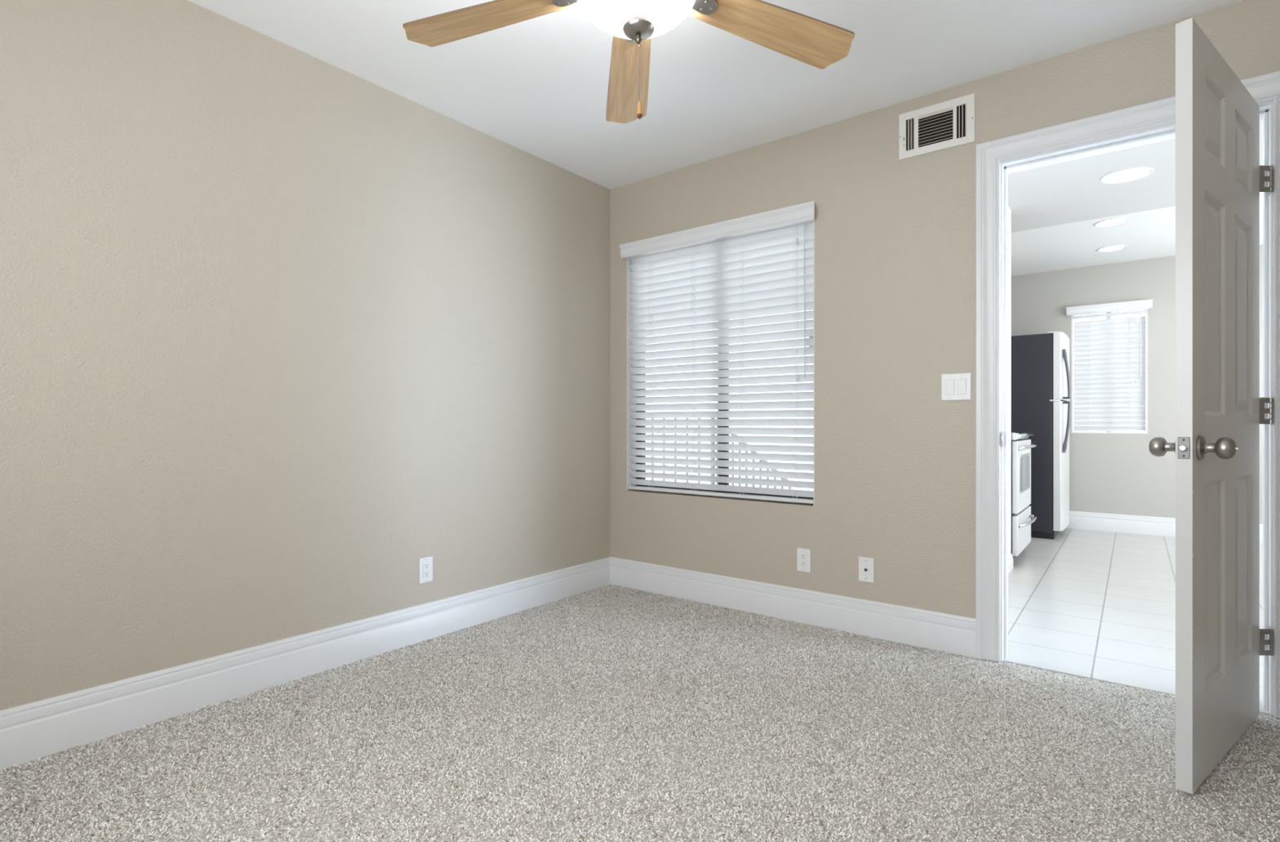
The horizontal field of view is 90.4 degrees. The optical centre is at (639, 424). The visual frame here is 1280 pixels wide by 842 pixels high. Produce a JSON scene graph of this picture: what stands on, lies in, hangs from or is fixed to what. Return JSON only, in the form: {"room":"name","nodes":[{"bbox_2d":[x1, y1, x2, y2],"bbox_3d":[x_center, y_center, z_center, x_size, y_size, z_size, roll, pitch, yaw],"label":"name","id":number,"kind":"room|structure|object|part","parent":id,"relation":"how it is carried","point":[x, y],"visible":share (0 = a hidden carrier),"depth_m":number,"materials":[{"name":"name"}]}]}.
{"room":"empty bedroom","nodes":[
{"label":"empty bedroom","id":0,"kind":"room"},
{"bbox_2d":[0,0,609,710],"bbox_3d":[-1.333,-0.260,2.571,0.120,2.520,3.580,0,0,38],"label":"wall","id":1,"kind":"structure","parent":0,"point":[285,331],"depth_m":2.35,"materials":[{"name":"beige paint"}]},
{"bbox_2d":[0,556,610,769],"bbox_3d":[-1.242,0.904,2.576,0.017,0.164,3.460,0,0,38],"label":"baseboard","id":2,"kind":"structure","parent":1,"relation":"attached to","point":[32,731],"depth_m":2.32,"materials":[{"name":"white wood"}]},
{"bbox_2d":[418,555,432,583],"bbox_3d":[-0.983,0.668,2.916,0.009,0.114,0.070,0,0,38],"label":"wall outlet","id":3,"kind":"object","parent":1,"relation":"attached to","point":[425,564],"visible":1,"depth_m":2.91,"materials":[{"name":"white plastic"}]},
{"bbox_2d":[422,561,429,577],"bbox_3d":[-0.980,0.668,2.914,0.002,0.067,0.033,0,0,38],"label":"receptacle","id":4,"kind":"object","parent":3,"relation":"attached to","point":[425,564],"depth_m":2.91,"materials":[{"name":"white plastic"}]},
{"bbox_2d":[0,527,1279,841],"bbox_3d":[1.942,0.996,2.854,4.700,0.029,7.810,0,0,38],"label":"floor","id":5,"kind":"structure","parent":0,"point":[211,820],"depth_m":2.02,"materials":[{"name":"grey carpet"}]},
{"bbox_2d":[0,583,1279,841],"bbox_3d":[0.027,0.983,1.597,3.210,0.008,3.475,0,0,38],"label":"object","id":6,"kind":"structure","parent":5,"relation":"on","point":[174,742],"depth_m":1.92,"materials":[{"name":"grey carpet"}]},
{"bbox_2d":[1011,431,1036,556],"bbox_3d":[2.648,0.518,4.756,0.528,0.924,0.720,0,0,38],"label":"range","id":7,"kind":"object","parent":5,"relation":"on","point":[1021,521],"visible":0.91,"depth_m":4.45,"materials":[{"name":"white metal"}]},
{"bbox_3d":[2.793,0.767,4.644,0.035,0.275,0.716,0,0,38],"label":"storage drawer","id":8,"kind":"part","parent":7,"relation":"part of","materials":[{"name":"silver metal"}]},
{"bbox_3d":[2.829,0.701,4.616,0.072,0.034,0.634,0,0,38],"label":"handle","id":9,"kind":"part","parent":7,"relation":"part of","materials":[{"name":"silver metal"}]},
{"bbox_2d":[1011,330,1071,538],"bbox_3d":[3.586,0.092,5.844,0.672,1.775,0.801,0,0,38],"label":"refrigerator","id":10,"kind":"object","parent":5,"relation":"on","point":[1041,392],"visible":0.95,"depth_m":5.45,"materials":[{"name":"grey metal"}]},
{"bbox_3d":[3.789,0.353,5.690,0.078,1.103,0.795,0,0,38],"label":"fridge door","id":11,"kind":"part","parent":10,"relation":"part of","materials":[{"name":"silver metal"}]},
{"bbox_3d":[3.789,-0.497,5.690,0.078,0.575,0.795,0,0,38],"label":"freezer door","id":12,"kind":"part","parent":10,"relation":"part of","materials":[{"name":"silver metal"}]},
{"bbox_3d":[3.614,0.024,5.393,0.074,0.434,0.037,0,0,38],"label":"handle","id":13,"kind":"part","parent":10,"relation":"part of","materials":[{"name":"grey metal"}]},
{"bbox_3d":[3.614,-0.429,5.393,0.074,0.424,0.037,0,0,38],"label":"handle","id":14,"kind":"part","parent":10,"relation":"part of","materials":[{"name":"grey metal"}]},
{"bbox_2d":[188,0,1242,189],"bbox_3d":[-0.015,-1.490,1.545,3.460,0.060,3.580,0,0,38],"label":"ceiling","id":15,"kind":"structure","parent":0,"point":[538,86],"depth_m":2.57,"materials":[{"name":"white paint"}]},
{"bbox_2d":[403,0,854,123],"bbox_3d":[-0.019,-1.123,1.588,1.269,0.674,1.251,0,0,38],"label":"ceiling fan","id":16,"kind":"object","parent":15,"relation":"hanging from","point":[813,42],"visible":1,"depth_m":1.76,"materials":[{"name":"brown wood"}]},
{"bbox_3d":[-0.418,-1.114,1.737,0.497,0.006,0.145,-5,9,14],"label":"fan blade","id":17,"kind":"part","parent":16,"relation":"part of","materials":[{"name":"brown wood"}]},
{"bbox_3d":[-0.036,-1.114,2.053,0.145,0.006,0.497,-10,-4,-4],"label":"fan blade","id":18,"kind":"part","parent":16,"relation":"part of","materials":[{"name":"brown wood"}]},
{"bbox_3d":[-0.009,-1.071,1.632,0.318,0.082,0.318,0,0,38],"label":"lamp shade","id":19,"kind":"part","parent":16,"relation":"part of","materials":[{"name":"white glass"}]},
{"bbox_3d":[-0.004,-0.991,1.632,0.017,0.028,0.017,0,0,38],"label":"finial knob","id":20,"kind":"part","parent":16,"relation":"part of","materials":[{"name":"silver metal"}]},
{"bbox_3d":[-0.001,-0.913,1.632,0.005,0.174,0.005,0,0,15],"label":"pull chain","id":21,"kind":"part","parent":16,"relation":"part of","materials":[{"name":"silver metal"}]},
{"bbox_3d":[0.383,-1.114,1.787,0.497,0.006,0.145,5,-12,-22],"label":"fan blade","id":22,"kind":"part","parent":16,"relation":"part of","materials":[{"name":"brown wood"}]},
{"bbox_2d":[609,0,1279,617],"bbox_3d":[1.661,-0.260,2.591,4.820,2.520,0.130,0,0,38],"label":"wall","id":23,"kind":"structure","parent":0,"point":[895,238],"depth_m":2.94,"materials":[{"name":"beige paint"}]},
{"bbox_2d":[626,258,813,498],"bbox_3d":[0.429,-0.319,3.549,1.191,1.443,0.128,0,0,38],"label":"window","id":24,"kind":"structure","parent":23,"relation":"in","point":[629,468],"depth_m":3.87,"materials":[{"name":"white"}]},
{"bbox_2d":[618,200,814,503],"bbox_3d":[0.392,-0.345,3.497,1.229,1.476,0.108,0,0,38],"label":"window blind","id":25,"kind":"object","parent":24,"relation":"attached to","point":[760,264],"visible":0.93,"depth_m":3.47,"materials":[{"name":"white plastic"}]},
{"bbox_3d":[0.071,-0.319,3.784,0.020,1.395,0.041,0,0,38],"label":"ladder cord","id":26,"kind":"part","parent":25,"relation":"part of","materials":[{"name":"white fabric"}]},
{"bbox_3d":[0.308,-0.319,3.599,0.020,1.395,0.041,0,0,38],"label":"ladder cord","id":27,"kind":"part","parent":25,"relation":"part of","materials":[{"name":"white fabric"}]},
{"bbox_3d":[0.408,0.385,3.521,1.175,0.018,0.050,0,0,38],"label":"rail","id":28,"kind":"part","parent":25,"relation":"part of","materials":[{"name":"white plastic"}]},
{"bbox_3d":[0.553,-0.319,3.409,0.020,1.395,0.041,0,0,38],"label":"ladder cord","id":29,"kind":"part","parent":25,"relation":"part of","materials":[{"name":"white fabric"}]},
{"bbox_3d":[0.793,-0.319,3.222,0.020,1.395,0.041,0,0,38],"label":"ladder cord","id":30,"kind":"part","parent":25,"relation":"part of","materials":[{"name":"white fabric"}]},
{"bbox_3d":[0.455,-0.319,3.583,1.191,1.443,0.043,0,0,38],"label":"frame","id":31,"kind":"part","parent":24,"relation":"part of","materials":[{"name":"white metal"}]},
{"bbox_2d":[610,556,975,657],"bbox_3d":[0.616,0.904,3.312,2.045,0.164,0.017,0,0,38],"label":"baseboard","id":32,"kind":"structure","parent":23,"relation":"attached to","point":[926,628],"depth_m":3.13,"materials":[{"name":"white wood"}]},
{"bbox_2d":[796,547,810,572],"bbox_3d":[0.815,0.676,3.162,0.070,0.114,0.009,0,0,38],"label":"wall outlet","id":33,"kind":"object","parent":23,"relation":"attached to","point":[803,555],"visible":1,"depth_m":3.16,"materials":[{"name":"white plastic"}]},
{"bbox_2d":[800,552,806,567],"bbox_3d":[0.813,0.676,3.160,0.033,0.067,0.002,0,0,38],"label":"receptacle","id":34,"kind":"object","parent":33,"relation":"attached to","point":[802,555],"depth_m":3.16,"materials":[{"name":"white plastic"}]},
{"bbox_2d":[858,556,873,582],"bbox_3d":[1.056,0.680,2.970,0.070,0.114,0.016,0,0,38],"label":"plate","id":35,"kind":"object","parent":23,"relation":"attached to","point":[865,564],"visible":1,"depth_m":2.97,"materials":[{"name":"white plastic"}]},
{"bbox_2d":[898,93,974,159],"bbox_3d":[1.297,-1.302,2.787,0.308,0.204,0.009,0,0,38],"label":"air vent","id":36,"kind":"object","parent":23,"relation":"in","point":[950,123],"visible":1,"depth_m":2.78,"materials":[{"name":"white metal"}]},
{"bbox_2d":[941,373,971,399],"bbox_3d":[1.361,-0.162,2.736,0.117,0.115,0.011,0,0,38],"label":"light switch","id":37,"kind":"object","parent":23,"relation":"attached to","point":[954,386],"visible":1,"depth_m":2.73,"materials":[{"name":"white plastic"}]},
{"bbox_2d":[975,71,1279,718],"bbox_3d":[1.851,-0.098,2.433,0.986,2.163,0.156,0,0,38],"label":"door frame","id":38,"kind":"structure","parent":23,"relation":"attached to","point":[989,155],"depth_m":2.62,"materials":[{"name":"white wood"}]},
{"bbox_3d":[1.508,0.062,2.639,0.002,0.066,0.042,0,0,38],"label":"strike plate","id":39,"kind":"part","parent":38,"relation":"part of","materials":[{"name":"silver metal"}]},
{"bbox_2d":[1148,17,1273,794],"bbox_3d":[1.765,-0.049,1.916,0.839,2.033,0.186,0,0,-36],"label":"door","id":40,"kind":"structure","parent":23,"relation":"in","point":[1220,642],"depth_m":1.80,"materials":[{"name":"painted wood"},{"name":"brushed nickel"}]},
{"bbox_3d":[1.454,0.062,1.757,0.067,0.067,0.073,0,0,-36],"label":"knob","id":41,"kind":"part","parent":40,"relation":"part of","materials":[{"name":"silver metal"}]},
{"bbox_3d":[1.435,0.062,1.676,0.003,0.057,0.025,0,0,-36],"label":"latch plate","id":42,"kind":"part","parent":40,"relation":"part of","materials":[{"name":"silver metal"}]},
{"bbox_3d":[1.518,0.062,1.670,0.067,0.067,0.073,0,0,-36],"label":"knob","id":43,"kind":"part","parent":40,"relation":"part of","materials":[{"name":"silver metal"}]},
{"bbox_3d":[1.749,-0.049,1.908,0.779,2.033,0.035,0,0,-36],"label":"panel","id":44,"kind":"part","parent":40,"relation":"part of","materials":[{"name":"white wood"}]},
{"bbox_2d":[1008,206,1011,555],"bbox_3d":[1.793,-0.230,3.749,0.445,2.460,1.860,0,0,38],"label":"wall","id":45,"kind":"structure","parent":0,"point":[1009,210],"depth_m":4.29,"materials":[{"name":"white paint"}]},
{"bbox_2d":[1008,553,1013,573],"bbox_3d":[1.974,0.933,3.608,0.014,0.102,1.860,0,0,38],"label":"baseboard","id":46,"kind":"structure","parent":45,"relation":"attached to","point":[1011,556],"depth_m":4.26,"materials":[{"name":"white"}]},
{"bbox_2d":[1008,120,1262,275],"bbox_3d":[3.587,-1.500,3.861,3.340,0.080,4.240,0,0,38],"label":"ceiling","id":47,"kind":"structure","parent":0,"point":[1072,191],"depth_m":4.35,"materials":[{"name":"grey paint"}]},
{"bbox_2d":[1093,217,1128,227],"bbox_3d":[3.443,-1.472,4.638,0.206,0.006,0.206,0,0,38],"label":"recessed light","id":48,"kind":"object","parent":47,"relation":"in","point":[1115,221],"visible":1,"depth_m":4.63,"materials":[{"name":"white"}]},
{"bbox_2d":[1096,244,1127,252],"bbox_3d":[3.954,-1.472,5.324,0.206,0.006,0.206,0,0,38],"label":"recessed light","id":49,"kind":"object","parent":47,"relation":"in","point":[1115,247],"visible":1,"depth_m":5.32,"materials":[{"name":"white"}]},
{"bbox_2d":[1100,166,1154,183],"bbox_3d":[2.850,-1.457,3.718,0.250,0.006,0.250,0,0,38],"label":"recessed light","id":50,"kind":"object","parent":47,"relation":"in","point":[1131,174],"visible":1,"depth_m":3.71,"materials":[{"name":"white"}]},
{"bbox_2d":[1011,244,1262,524],"bbox_3d":[4.853,-0.270,5.486,3.340,2.540,0.120,0,0,38],"label":"wall","id":51,"kind":"structure","parent":0,"point":[1117,473],"depth_m":5.78,"materials":[{"name":"grey paint"}]},
{"bbox_2d":[1071,309,1147,433],"bbox_3d":[4.342,-0.489,5.884,0.565,1.142,0.120,0,0,38],"label":"window","id":52,"kind":"structure","parent":51,"relation":"in","point":[1072,317],"depth_m":5.91,"materials":[{"name":"white"}]},
{"bbox_2d":[1066,298,1152,431],"bbox_3d":[4.304,-0.519,5.837,0.638,1.171,0.108,0,0,38],"label":"window blind","id":53,"kind":"object","parent":52,"relation":"attached to","point":[1109,354],"visible":1,"depth_m":5.84,"materials":[{"name":"white plastic"}]},
{"bbox_3d":[4.213,-0.468,5.945,0.020,1.054,0.033,0,0,38],"label":"ladder cord","id":54,"kind":"part","parent":53,"relation":"part of","materials":[{"name":"white fabric"}]},
{"bbox_3d":[4.324,0.057,5.859,0.537,0.018,0.050,0,0,38],"label":"rail","id":55,"kind":"part","parent":53,"relation":"part of","materials":[{"name":"white plastic"}]},
{"bbox_3d":[4.446,-0.468,5.764,0.020,1.054,0.033,0,0,38],"label":"ladder cord","id":56,"kind":"part","parent":53,"relation":"part of","materials":[{"name":"white fabric"}]},
{"bbox_2d":[1066,511,1262,543],"bbox_3d":[4.803,0.902,5.438,3.120,0.167,0.017,0,0,38],"label":"baseboard","id":57,"kind":"structure","parent":51,"relation":"attached to","point":[1137,524],"depth_m":5.75,"materials":[{"name":"white wood"}]},
{"bbox_3d":[-0.687,1.165,7.087,7.350,0.130,4.060,0,0,38],"label":"floor","id":58,"kind":"structure","parent":0,"visible":0},
{"bbox_2d":[651,417,718,484],"bbox_3d":[-0.610,0.495,7.065,3.500,1.210,0.060,0,0,38],"label":"balcony railing","id":59,"kind":"object","parent":58,"relation":"on","point":[675,480],"visible":0.02,"depth_m":6.14,"materials":[{"name":"grey"}]},
{"bbox_3d":[0.692,0.515,6.051,0.030,1.170,0.040,0,0,38],"label":"post","id":60,"kind":"part","parent":59,"relation":"part of","materials":[{"name":"grey"}]},
{"bbox_3d":[0.753,0.495,6.003,0.045,1.210,0.060,0,0,38],"label":"post","id":61,"kind":"part","parent":59,"relation":"part of","materials":[{"name":"grey"}]},
{"bbox_2d":[730,434,791,488],"bbox_3d":[1.094,0.530,6.119,0.777,1.135,0.044,0,0,38],"label":"stair railing","id":62,"kind":"object","parent":58,"relation":"on","point":[763,460],"visible":0.06,"depth_m":6.11,"materials":[{"name":"grey"}]}
]}

